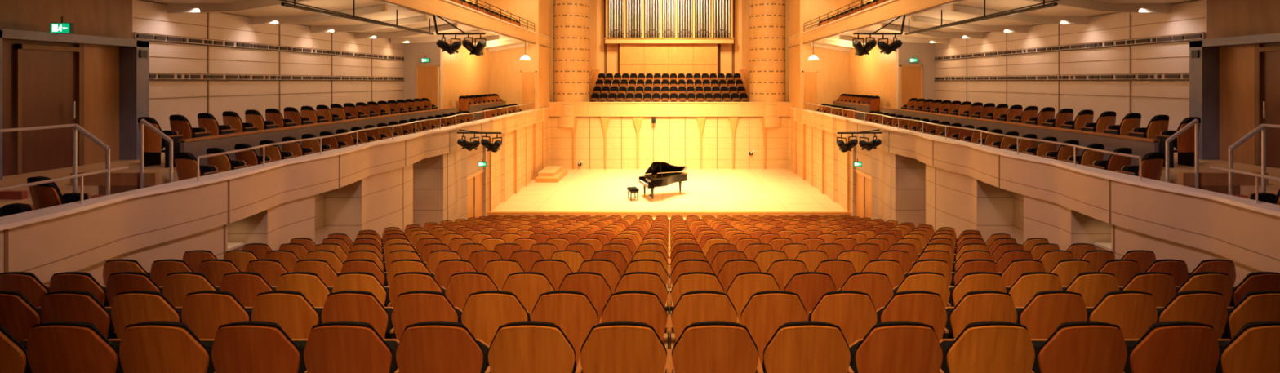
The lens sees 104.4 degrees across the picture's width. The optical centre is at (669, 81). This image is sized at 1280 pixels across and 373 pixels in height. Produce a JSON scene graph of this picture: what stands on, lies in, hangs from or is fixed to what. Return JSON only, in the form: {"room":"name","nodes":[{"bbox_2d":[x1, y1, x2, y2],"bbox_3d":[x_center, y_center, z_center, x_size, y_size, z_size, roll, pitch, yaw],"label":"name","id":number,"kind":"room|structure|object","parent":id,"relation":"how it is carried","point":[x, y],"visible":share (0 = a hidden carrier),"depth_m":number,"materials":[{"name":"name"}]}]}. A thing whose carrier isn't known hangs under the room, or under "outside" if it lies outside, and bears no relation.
{"room":"auditorium","nodes":[
{"label":"auditorium","id":0,"kind":"room"},
{"bbox_2d":[0,172,159,199],"bbox_3d":[-7.980,1.660,6.730,1.240,0.680,0.900,0,0,0],"label":"stairs","id":1,"kind":"structure","parent":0,"point":[120,182],"depth_m":7.12,"materials":[{"name":"brown wood"}]},
{"bbox_2d":[0,153,178,208],"bbox_3d":[-8.740,1.810,12.400,3.500,0.620,30.800,0,0,0],"label":"floor","id":2,"kind":"structure","parent":0,"point":[64,187],"depth_m":8.03,"materials":[{"name":"brown wood"}]},
{"bbox_2d":[0,176,91,217],"bbox_3d":[-7.295,1.556,4.887,0.576,0.888,2.651,0,0,0],"label":"seats","id":3,"kind":"object","parent":2,"relation":"on","point":[48,194],"visible":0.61,"depth_m":5.77,"materials":[{"name":"brown wood"}]},
{"bbox_2d":[0,102,533,204],"bbox_3d":[-7.222,1.269,14.745,1.020,1.461,25.514,0,0,0],"label":"gallery handrail","id":4,"kind":"object","parent":2,"relation":"on","point":[76,127],"visible":0.91,"depth_m":6.30,"materials":[{"name":"grey metal"}]},
{"bbox_2d":[0,106,549,283],"bbox_3d":[-6.785,1.780,12.400,0.410,0.720,30.800,0,0,0],"label":"parapet","id":5,"kind":"object","parent":2,"relation":"attached to","point":[72,237],"visible":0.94,"depth_m":6.93,"materials":[{"name":"brown wood"}]},
{"bbox_2d":[457,128,502,152],"bbox_3d":[-5.956,1.882,15.629,1.468,0.722,0.605,0,0,0],"label":"cluster","id":6,"kind":"object","parent":5,"relation":"attached to","point":[495,147],"visible":1,"depth_m":15.49,"materials":[{"name":"metal"}]},
{"bbox_2d":[137,97,437,168],"bbox_3d":[-8.935,1.056,13.567,0.576,0.888,10.211,0,0,0],"label":"seats","id":7,"kind":"object","parent":2,"relation":"on","point":[181,128],"visible":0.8,"depth_m":10.68,"materials":[{"name":"brown wood"}]},
{"bbox_2d":[174,111,478,180],"bbox_3d":[-7.555,1.556,13.357,0.576,0.888,11.291,0,0,0],"label":"seats","id":8,"kind":"object","parent":2,"relation":"on","point":[185,162],"visible":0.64,"depth_m":9.98,"materials":[{"name":"brown wood"}]},
{"bbox_2d":[178,101,506,165],"bbox_3d":[-8.155,1.490,13.800,0.110,1.020,21.600,0,0,0],"label":"gallery divider screen","id":9,"kind":"object","parent":2,"relation":"on","point":[198,146],"visible":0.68,"depth_m":10.67,"materials":[{"name":"brown wood"}]},
{"bbox_2d":[481,103,523,119],"bbox_3d":[-7.555,1.556,22.697,0.576,0.888,4.271,0,0,0],"label":"seats","id":10,"kind":"object","parent":2,"relation":"on","point":[489,113],"visible":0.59,"depth_m":21.90,"materials":[{"name":"brown wood"}]},
{"bbox_2d":[0,0,549,153],"bbox_3d":[-10.004,-2.000,12.678,3.343,8.000,31.248,0,0,8],"label":"wall","id":11,"kind":"structure","parent":0,"point":[461,73],"depth_m":13.20,"materials":[{"name":"brown wood"}]},
{"bbox_2d":[0,28,149,180],"bbox_3d":[-10.360,0.350,8.525,0.480,2.300,2.310,0,0,0],"label":"door","id":12,"kind":"structure","parent":11,"relation":"in","point":[100,85],"depth_m":8.63,"materials":[{"name":"brown wood"}]},
{"bbox_2d":[50,16,73,33],"bbox_3d":[-10.070,-0.935,8.217,0.330,0.285,0.066,0,0,0],"label":"exit sign","id":13,"kind":"object","parent":12,"relation":"attached to","point":[57,28],"visible":1,"depth_m":8.20,"materials":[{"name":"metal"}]},
{"bbox_2d":[133,17,404,98],"bbox_3d":[-10.470,-0.450,14.650,0.060,1.612,9.860,0,0,0],"label":"trim","id":14,"kind":"structure","parent":11,"relation":"attached to","point":[143,36],"depth_m":12.39,"materials":[{"name":"brown wood"}]},
{"bbox_2d":[138,0,551,52],"bbox_3d":[-8.700,-1.945,12.500,4.000,1.050,31.000,0,0,0],"label":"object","id":15,"kind":"object","parent":11,"relation":"attached to","point":[500,34],"visible":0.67,"depth_m":14.27,"materials":[{"name":"paint"}]},
{"bbox_2d":[279,0,434,35],"bbox_3d":[-7.315,-1.658,12.250,0.200,0.483,5.900,0,0,0],"label":"track","id":16,"kind":"object","parent":15,"relation":"attached to","point":[286,4],"visible":1,"depth_m":11.23,"materials":[{"name":"metal"}]},
{"bbox_2d":[432,14,485,55],"bbox_3d":[-5.937,-1.312,14.136,1.556,1.169,0.590,0,0,3],"label":"cluster","id":17,"kind":"object","parent":15,"relation":"attached to","point":[451,48],"visible":1,"depth_m":14.00,"materials":[{"name":"metal"}]},
{"bbox_2d":[449,0,521,26],"bbox_3d":[-7.535,-2.564,17.457,0.576,0.888,14.991,0,0,0],"label":"balcony seats","id":18,"kind":"object","parent":15,"relation":"on","point":[455,1],"visible":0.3,"depth_m":20.41,"materials":[{"name":"brown wood"}]},
{"bbox_2d":[458,0,534,29],"bbox_3d":[-6.790,-2.691,13.000,0.028,0.442,30.000,0,0,0],"label":"balcony railing","id":19,"kind":"object","parent":15,"relation":"on","point":[462,2],"visible":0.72,"depth_m":19.76,"materials":[{"name":"metal"}]},
{"bbox_2d":[520,41,530,60],"bbox_3d":[-6.300,-1.325,21.700,0.450,0.810,0.450,0,0,0],"label":"pendant lamp","id":20,"kind":"object","parent":15,"relation":"hanging from","point":[525,57],"visible":1,"depth_m":21.57,"materials":[{"name":"beige glass"}]},
{"bbox_2d":[421,55,430,62],"bbox_3d":[-9.500,-0.875,19.317,0.320,0.280,0.066,0,0,0],"label":"exit sign","id":21,"kind":"object","parent":11,"relation":"attached to","point":[423,60],"visible":1,"depth_m":19.30,"materials":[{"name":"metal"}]},
{"bbox_2d":[416,65,439,108],"bbox_3d":[-9.525,0.430,19.544,0.870,2.140,0.112,0,0,0],"label":"door","id":22,"kind":"structure","parent":11,"relation":"in","point":[427,76],"depth_m":19.55,"materials":[{"name":"brown wood"}]},
{"bbox_2d":[520,71,536,111],"bbox_3d":[-7.075,0.495,24.944,0.770,2.010,0.112,0,0,0],"label":"door","id":23,"kind":"structure","parent":11,"relation":"in","point":[528,78],"depth_m":24.95,"materials":[{"name":"brown wood"}]},
{"bbox_2d":[42,118,550,286],"bbox_3d":[-7.188,4.300,12.500,1.024,4.600,31.000,0,0,0],"label":"wall","id":24,"kind":"structure","parent":0,"point":[432,189],"depth_m":11.86,"materials":[{"name":"brown wood"}]},
{"bbox_2d":[466,142,483,219],"bbox_3d":[-6.978,3.870,17.450,0.344,3.460,1.900,0,0,0],"label":"door","id":25,"kind":"structure","parent":24,"relation":"in","point":[474,173],"depth_m":17.45,"materials":[{"name":"brown wood"}]},
{"bbox_2d":[477,161,487,166],"bbox_3d":[-6.450,2.805,17.117,0.300,0.270,0.065,0,0,0],"label":"exit sign","id":26,"kind":"object","parent":24,"relation":"attached to","point":[479,163],"visible":1,"depth_m":17.10,"materials":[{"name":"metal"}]},
{"bbox_2d":[458,93,503,111],"bbox_3d":[-8.535,1.056,22.697,0.576,0.888,4.271,0,0,0],"label":"row of seats","id":27,"kind":"object","parent":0,"point":[464,101],"depth_m":21.67,"materials":[{"name":"brown wood"}]},
{"bbox_2d":[466,0,550,8],"bbox_3d":[-8.065,-5.560,12.500,2.670,6.880,31.000,0,0,0],"label":"wall","id":28,"kind":"structure","parent":0,"point":[478,1],"depth_m":24.16,"materials":[{"name":"brown wood"}]},
{"bbox_2d":[552,0,589,127],"bbox_3d":[-5.720,-3.455,28.850,2.124,12.110,2.124,0,0,0],"label":"column","id":29,"kind":"structure","parent":0,"point":[571,60],"depth_m":27.91,"materials":[{"name":"brown wood"}]},
{"bbox_2d":[549,0,596,102],"bbox_3d":[-6.075,-3.250,30.050,1.950,11.500,9.700,0,0,0],"label":"wall","id":30,"kind":"structure","parent":0,"point":[593,3],"depth_m":31.81,"materials":[{"name":"brown wood"}]},
{"bbox_2d":[588,68,599,101],"bbox_3d":[-4.990,0.870,31.575,0.140,3.360,6.450,0,0,0],"label":"balustrade","id":31,"kind":"object","parent":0,"point":[593,76],"depth_m":31.99,"materials":[{"name":"brown wood"}]},
{"bbox_2d":[619,43,717,86],"bbox_3d":[-0.050,-1.100,34.640,6.800,3.000,0.720,0,0,0],"label":"wall","id":32,"kind":"structure","parent":0,"point":[634,58],"depth_m":34.30,"materials":[{"name":"beige wood"}]},
{"bbox_2d":[604,0,734,44],"bbox_3d":[0.000,-5.800,34.290,8.900,6.400,0.820,0,0,0],"label":"pipe organ","id":33,"kind":"object","parent":32,"relation":"on","point":[627,21],"visible":1,"depth_m":34.24,"materials":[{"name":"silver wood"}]},
{"bbox_2d":[589,100,748,102],"bbox_3d":[0.000,1.599,29.050,9.539,0.902,0.400,0,0,0],"label":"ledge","id":34,"kind":"object","parent":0,"point":[591,100],"depth_m":29.17,"materials":[{"name":"brown wood"}]},
{"bbox_2d":[548,102,790,168],"bbox_3d":[0.000,3.560,28.050,14.100,4.780,0.500,0,0,0],"label":"wall","id":35,"kind":"structure","parent":0,"point":[608,135],"depth_m":28.00,"materials":[{"name":"brown wood"}]},
{"bbox_2d":[651,118,655,123],"bbox_3d":[-0.880,2.215,27.845,0.240,0.270,0.290,0,0,0],"label":"loudspeaker","id":36,"kind":"object","parent":35,"relation":"attached to","point":[653,120],"visible":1,"depth_m":27.70,"materials":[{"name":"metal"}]},
{"bbox_2d":[596,0,742,86],"bbox_3d":[0.000,-3.000,35.050,16.000,12.000,0.300,0,0,0],"label":"wall","id":37,"kind":"structure","parent":0,"point":[729,55],"depth_m":34.90,"materials":[{"name":"brown wood"}]},
{"bbox_2d":[662,276,675,372],"bbox_3d":[0.000,4.051,7.810,15.500,3.988,21.620,0,0,0],"label":"floor","id":38,"kind":"structure","parent":0,"point":[665,335],"depth_m":5.12,"materials":[{"name":"brown wood"}]},
{"bbox_2d":[0,320,1279,372],"bbox_3d":[0.000,1.811,2.972,12.719,0.902,0.400,0,0,0],"label":"seats","id":39,"kind":"object","parent":38,"relation":"on","point":[60,346],"visible":1,"depth_m":2.81,"materials":[{"name":"brown wood"}]},
{"bbox_2d":[0,290,1279,364],"bbox_3d":[0.000,2.016,3.872,12.719,0.902,0.400,0,0,0],"label":"seats","id":40,"kind":"object","parent":38,"relation":"on","point":[203,312],"visible":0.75,"depth_m":3.71,"materials":[{"name":"brown wood"}]},
{"bbox_2d":[0,271,1279,348],"bbox_3d":[0.000,2.221,4.772,12.719,0.902,0.400,0,0,0],"label":"seats","id":41,"kind":"object","parent":38,"relation":"on","point":[527,286],"visible":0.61,"depth_m":4.60,"materials":[{"name":"brown wood"}]},
{"bbox_2d":[182,249,1155,293],"bbox_3d":[0.000,2.632,6.572,12.719,0.902,0.400,0,0,0],"label":"seats","id":42,"kind":"object","parent":38,"relation":"on","point":[526,259],"visible":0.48,"depth_m":6.40,"materials":[{"name":"brown wood"}]},
{"bbox_2d":[102,259,1235,311],"bbox_3d":[0.000,2.427,5.672,12.719,0.902,0.400,0,0,0],"label":"seats","id":43,"kind":"object","parent":38,"relation":"on","point":[555,270],"visible":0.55,"depth_m":5.50,"materials":[{"name":"brown wood"}]},
{"bbox_2d":[243,243,1095,266],"bbox_3d":[0.000,2.837,7.472,12.719,0.902,0.400,0,0,0],"label":"seats","id":44,"kind":"object","parent":38,"relation":"on","point":[260,251],"visible":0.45,"depth_m":7.30,"materials":[{"name":"brown wood"}]},
{"bbox_2d":[289,237,1048,273],"bbox_3d":[0.000,3.042,8.372,12.719,0.902,0.400,0,0,0],"label":"seats","id":45,"kind":"object","parent":38,"relation":"on","point":[525,243],"visible":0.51,"depth_m":8.20,"materials":[{"name":"brown wood"}]},
{"bbox_2d":[327,233,1011,251],"bbox_3d":[0.000,3.247,9.272,12.719,0.902,0.400,0,0,0],"label":"seats","id":46,"kind":"object","parent":38,"relation":"on","point":[572,238],"visible":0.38,"depth_m":9.09,"materials":[{"name":"brown wood"}]},
{"bbox_2d":[357,230,981,245],"bbox_3d":[0.000,3.453,10.172,12.719,0.902,0.400,0,0,0],"label":"seats","id":47,"kind":"object","parent":38,"relation":"on","point":[468,233],"visible":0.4,"depth_m":9.99,"materials":[{"name":"brown wood"}]},
{"bbox_2d":[382,226,956,241],"bbox_3d":[0.000,3.658,11.072,12.719,0.902,0.400,0,0,0],"label":"seats","id":48,"kind":"object","parent":38,"relation":"on","point":[562,230],"visible":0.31,"depth_m":10.89,"materials":[{"name":"brown wood"}]},
{"bbox_2d":[404,224,934,237],"bbox_3d":[0.000,3.863,11.972,12.719,0.902,0.400,0,0,0],"label":"seats","id":49,"kind":"object","parent":38,"relation":"on","point":[500,227],"visible":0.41,"depth_m":11.79,"materials":[{"name":"brown wood"}]},
{"bbox_2d":[423,222,915,234],"bbox_3d":[0.000,4.068,12.872,12.719,0.902,0.400,0,0,0],"label":"seats","id":50,"kind":"object","parent":38,"relation":"on","point":[447,225],"visible":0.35,"depth_m":12.69,"materials":[{"name":"brown wood"}]},
{"bbox_2d":[440,220,898,231],"bbox_3d":[0.000,4.273,13.772,12.719,0.902,0.400,0,0,0],"label":"seats","id":51,"kind":"object","parent":38,"relation":"on","point":[464,222],"visible":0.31,"depth_m":13.59,"materials":[{"name":"brown wood"}]},
{"bbox_2d":[453,218,884,229],"bbox_3d":[0.000,4.479,14.672,12.719,0.902,0.400,0,0,0],"label":"seats","id":52,"kind":"object","parent":38,"relation":"on","point":[477,220],"visible":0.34,"depth_m":14.49,"materials":[{"name":"brown wood"}]},
{"bbox_2d":[466,217,871,226],"bbox_3d":[0.000,4.684,15.572,12.719,0.902,0.400,0,0,0],"label":"seats","id":53,"kind":"object","parent":38,"relation":"on","point":[490,219],"visible":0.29,"depth_m":15.39,"materials":[{"name":"brown wood"}]},
{"bbox_2d":[478,216,860,225],"bbox_3d":[0.000,4.889,16.472,12.719,0.902,0.400,0,0,0],"label":"seats","id":54,"kind":"object","parent":38,"relation":"on","point":[599,218],"visible":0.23,"depth_m":16.29,"materials":[{"name":"brown wood"}]},
{"bbox_2d":[488,215,850,223],"bbox_3d":[0.000,5.094,17.372,12.719,0.902,0.400,0,0,0],"label":"stage front","id":55,"kind":"object","parent":38,"relation":"on","point":[491,216],"visible":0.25,"depth_m":17.18,"materials":[{"name":"brown wood"}]},
{"bbox_2d":[487,168,851,217],"bbox_3d":[0.000,5.535,23.300,13.900,1.230,9.400,0,0,0],"label":"stage platform","id":56,"kind":"object","parent":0,"point":[715,193],"visible":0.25,"depth_m":21.33,"materials":[{"name":"beige wood"}]},
{"bbox_2d":[535,165,567,182],"bbox_3d":[-6.000,4.750,25.400,1.100,0.400,2.400,0,0,0],"label":"step","id":57,"kind":"structure","parent":56,"relation":"on","point":[549,174],"depth_m":24.70,"materials":[{"name":"brown wood"}]},
{"bbox_2d":[626,186,639,201],"bbox_3d":[-1.520,4.710,20.720,0.360,0.481,0.540,0,0,-20],"label":"piano bench","id":58,"kind":"object","parent":56,"relation":"on","point":[631,189],"visible":1,"depth_m":20.54,"materials":[{"name":"black fabric"}]},
{"bbox_2d":[638,161,688,200],"bbox_3d":[-0.098,4.147,21.290,2.138,1.606,1.368,0,0,-20],"label":"grand piano","id":59,"kind":"object","parent":56,"relation":"on","point":[655,175],"visible":1,"depth_m":21.23,"materials":[{"name":"paint"}]},
{"bbox_2d":[590,93,748,102],"bbox_3d":[0.000,1.179,30.000,9.539,0.902,0.400,0,0,0],"label":"row of seats","id":60,"kind":"object","parent":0,"point":[603,96],"depth_m":30.08,"materials":[{"name":"black fabric"}]},
{"bbox_2d":[592,85,746,100],"bbox_3d":[0.000,0.759,30.950,9.539,0.902,0.400,0,0,0],"label":"row of seats","id":61,"kind":"object","parent":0,"point":[597,89],"depth_m":31.02,"materials":[{"name":"fabric"}]},
{"bbox_2d":[596,73,742,86],"bbox_3d":[0.000,-0.081,32.850,9.539,0.902,0.400,0,0,0],"label":"row of seats","id":62,"kind":"object","parent":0,"point":[601,76],"depth_m":32.93,"materials":[{"name":"black fabric"}]},
{"bbox_2d":[595,79,743,93],"bbox_3d":[0.000,0.339,31.900,9.539,0.902,0.400,0,0,0],"label":"row of seats","id":63,"kind":"object","parent":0,"point":[599,82],"depth_m":31.98,"materials":[{"name":"black fabric"}]},
{"bbox_2d":[593,86,749,102],"bbox_3d":[0.000,3.185,31.605,14.100,5.630,6.590,0,0,0],"label":"seats","id":64,"kind":"object","parent":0,"point":[660,93],"visible":0.08,"depth_m":31.25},
{"bbox_2d":[739,68,749,101],"bbox_3d":[4.990,0.870,31.575,0.140,3.360,6.450,0,0,0],"label":"balustrade","id":65,"kind":"object","parent":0,"point":[745,78],"depth_m":31.95,"materials":[{"name":"brown wood"}]},
{"bbox_2d":[742,0,788,102],"bbox_3d":[6.075,-3.250,30.050,1.950,11.500,9.700,0,0,0],"label":"wall","id":66,"kind":"structure","parent":0,"point":[745,3],"depth_m":32.09,"materials":[{"name":"brown wood"}]},
{"bbox_2d":[749,0,786,127],"bbox_3d":[5.720,-3.455,28.850,2.124,12.110,2.124,0,0,0],"label":"column","id":67,"kind":"structure","parent":0,"point":[767,37],"depth_m":27.91,"materials":[{"name":"brown wood"}]},
{"bbox_2d":[788,0,872,8],"bbox_3d":[8.065,-5.560,12.500,2.670,6.880,31.000,0,0,0],"label":"wall","id":68,"kind":"structure","parent":0,"point":[853,1],"depth_m":24.14,"materials":[{"name":"brown wood"}]},
{"bbox_2d":[835,93,879,111],"bbox_3d":[8.535,1.056,22.697,0.576,0.888,4.271,0,0,0],"label":"row of seats","id":69,"kind":"object","parent":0,"point":[874,101],"depth_m":21.67,"materials":[{"name":"brown wood"}]},
{"bbox_2d":[788,118,1262,286],"bbox_3d":[7.188,4.300,12.500,1.024,4.600,31.000,0,0,0],"label":"wall","id":70,"kind":"structure","parent":0,"point":[905,189],"depth_m":11.94,"materials":[{"name":"brown wood"}]},
{"bbox_2d":[853,158,862,166],"bbox_3d":[6.500,2.805,17.117,0.300,0.270,0.065,0,0,0],"label":"exit sign","id":71,"kind":"object","parent":70,"relation":"attached to","point":[857,163],"visible":1,"depth_m":17.10,"materials":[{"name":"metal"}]},
{"bbox_2d":[854,142,871,219],"bbox_3d":[6.978,3.870,17.450,0.344,3.460,1.900,0,0,0],"label":"door","id":72,"kind":"structure","parent":70,"relation":"in","point":[864,173],"depth_m":17.45,"materials":[{"name":"brown wood"}]},
{"bbox_2d":[788,0,1279,153],"bbox_3d":[10.004,-2.000,12.678,3.343,8.000,31.248,0,0,-8],"label":"wall","id":73,"kind":"structure","parent":0,"point":[876,73],"depth_m":13.67,"materials":[{"name":"brown wood"}]},
{"bbox_2d":[802,71,817,111],"bbox_3d":[7.075,0.495,24.944,0.770,2.010,0.112,0,0,0],"label":"door","id":74,"kind":"structure","parent":73,"relation":"in","point":[810,78],"depth_m":24.95,"materials":[{"name":"brown wood"}]},
{"bbox_2d":[808,41,818,60],"bbox_3d":[6.300,-1.325,21.700,0.450,0.810,0.450,0,0,0],"label":"pendant lamp","id":75,"kind":"object","parent":73,"relation":"hanging from","point":[813,57],"visible":1,"depth_m":21.58,"materials":[{"name":"beige glass"}]},
{"bbox_2d":[899,65,922,108],"bbox_3d":[9.525,0.430,19.544,0.870,2.140,0.112,0,0,0],"label":"door","id":76,"kind":"structure","parent":73,"relation":"in","point":[910,76],"depth_m":19.55,"materials":[{"name":"brown wood"}]},
{"bbox_2d":[908,55,917,62],"bbox_3d":[9.500,-0.875,19.317,0.320,0.280,0.066,0,0,0],"label":"exit sign","id":77,"kind":"object","parent":73,"relation":"attached to","point":[910,60],"visible":1,"depth_m":19.30,"materials":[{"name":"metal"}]},
{"bbox_2d":[787,0,1199,52],"bbox_3d":[8.700,-1.945,12.500,4.000,1.050,31.000,0,0,0],"label":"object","id":78,"kind":"object","parent":73,"relation":"attached to","point":[837,34],"visible":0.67,"depth_m":14.27,"materials":[{"name":"paint"}]},
{"bbox_2d":[804,0,879,29],"bbox_3d":[6.790,-2.691,13.000,0.028,0.442,30.000,0,0,0],"label":"balcony railing","id":79,"kind":"object","parent":78,"relation":"on","point":[876,1],"visible":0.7,"depth_m":19.66,"materials":[{"name":"metal"}]},
{"bbox_2d":[817,0,888,26],"bbox_3d":[7.535,-2.564,17.457,0.576,0.888,14.991,0,0,0],"label":"balcony seats","id":80,"kind":"object","parent":78,"relation":"on","point":[873,1],"visible":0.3,"depth_m":20.41,"materials":[{"name":"brown wood"}]},
{"bbox_2d":[852,14,906,55],"bbox_3d":[5.945,-1.312,14.129,1.547,1.169,0.605,0,0,0],"label":"cluster","id":81,"kind":"object","parent":78,"relation":"attached to","point":[887,48],"visible":1,"depth_m":14.00,"materials":[{"name":"metal"}]},
{"bbox_2d":[904,0,1058,35],"bbox_3d":[7.315,-1.658,12.250,0.200,0.483,5.900,0,0,0],"label":"track","id":82,"kind":"object","parent":78,"relation":"attached to","point":[1052,4],"visible":1,"depth_m":11.23,"materials":[{"name":"metal"}]},
{"bbox_2d":[933,17,1204,98],"bbox_3d":[10.470,-0.450,14.650,0.060,1.612,9.860,0,0,0],"label":"trim","id":83,"kind":"structure","parent":73,"relation":"attached to","point":[1193,36],"depth_m":12.41,"materials":[{"name":"brown wood"}]},
{"bbox_2d":[1189,33,1279,168],"bbox_3d":[10.360,0.350,8.525,0.480,2.300,2.310,0,0,0],"label":"door","id":84,"kind":"structure","parent":73,"relation":"in","point":[1234,82],"depth_m":9.13,"materials":[{"name":"brown wood"}]},
{"bbox_2d":[1160,153,1279,195],"bbox_3d":[8.740,1.810,12.400,3.500,0.620,30.800,0,0,0],"label":"floor","id":85,"kind":"structure","parent":0,"point":[1273,186],"depth_m":8.28,"materials":[{"name":"brown wood"}]},
{"bbox_2d":[815,103,857,119],"bbox_3d":[7.555,1.556,22.697,0.576,0.888,4.271,0,0,0],"label":"seats","id":86,"kind":"object","parent":85,"relation":"on","point":[848,113],"visible":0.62,"depth_m":21.69,"materials":[{"name":"brown wood"}]},
{"bbox_2d":[832,101,1159,165],"bbox_3d":[8.155,1.490,13.800,0.110,1.020,21.600,0,0,0],"label":"gallery divider screen","id":87,"kind":"object","parent":85,"relation":"on","point":[1140,146],"visible":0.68,"depth_m":10.67,"materials":[{"name":"brown wood"}]},
{"bbox_2d":[860,111,1164,180],"bbox_3d":[7.555,1.556,13.357,0.576,0.888,11.291,0,0,0],"label":"seats","id":88,"kind":"object","parent":85,"relation":"on","point":[1152,162],"visible":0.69,"depth_m":9.97,"materials":[{"name":"brown wood"}]},
{"bbox_2d":[789,106,1279,273],"bbox_3d":[6.785,1.780,12.400,0.410,0.720,30.800,0,0,0],"label":"parapet","id":89,"kind":"object","parent":85,"relation":"attached to","point":[1243,231],"visible":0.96,"depth_m":7.44,"materials":[{"name":"brown wood"}]},
{"bbox_2d":[836,128,881,152],"bbox_3d":[5.956,1.882,15.629,1.468,0.722,0.605,0,0,0],"label":"cluster","id":90,"kind":"object","parent":89,"relation":"attached to","point":[843,147],"visible":1,"depth_m":15.49,"materials":[{"name":"metal"}]},
{"bbox_2d":[804,102,1279,204],"bbox_3d":[7.222,1.269,14.745,1.020,1.461,25.514,0,0,0],"label":"railing","id":91,"kind":"object","parent":89,"relation":"on","point":[1262,127],"visible":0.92,"depth_m":7.08,"materials":[{"name":"grey metal"}]},
{"bbox_2d":[901,97,1200,168],"bbox_3d":[8.935,1.056,13.567,0.576,0.888,10.211,0,0,0],"label":"seats","id":92,"kind":"object","parent":85,"relation":"on","point":[1157,128],"visible":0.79,"depth_m":10.68,"materials":[{"name":"brown wood"}]},
{"bbox_2d":[1247,188,1279,204],"bbox_3d":[7.295,1.556,4.887,0.576,0.888,2.651,0,0,0],"label":"seats","id":93,"kind":"object","parent":85,"relation":"on","point":[1272,198],"visible":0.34,"depth_m":6.03,"materials":[{"name":"brown wood"}]},
{"bbox_2d":[1178,172,1268,198],"bbox_3d":[7.980,1.660,6.730,1.240,0.680,0.900,0,0,0],"label":"stairs","id":94,"kind":"structure","parent":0,"point":[1218,182],"depth_m":7.12,"materials":[{"name":"brown wood"}]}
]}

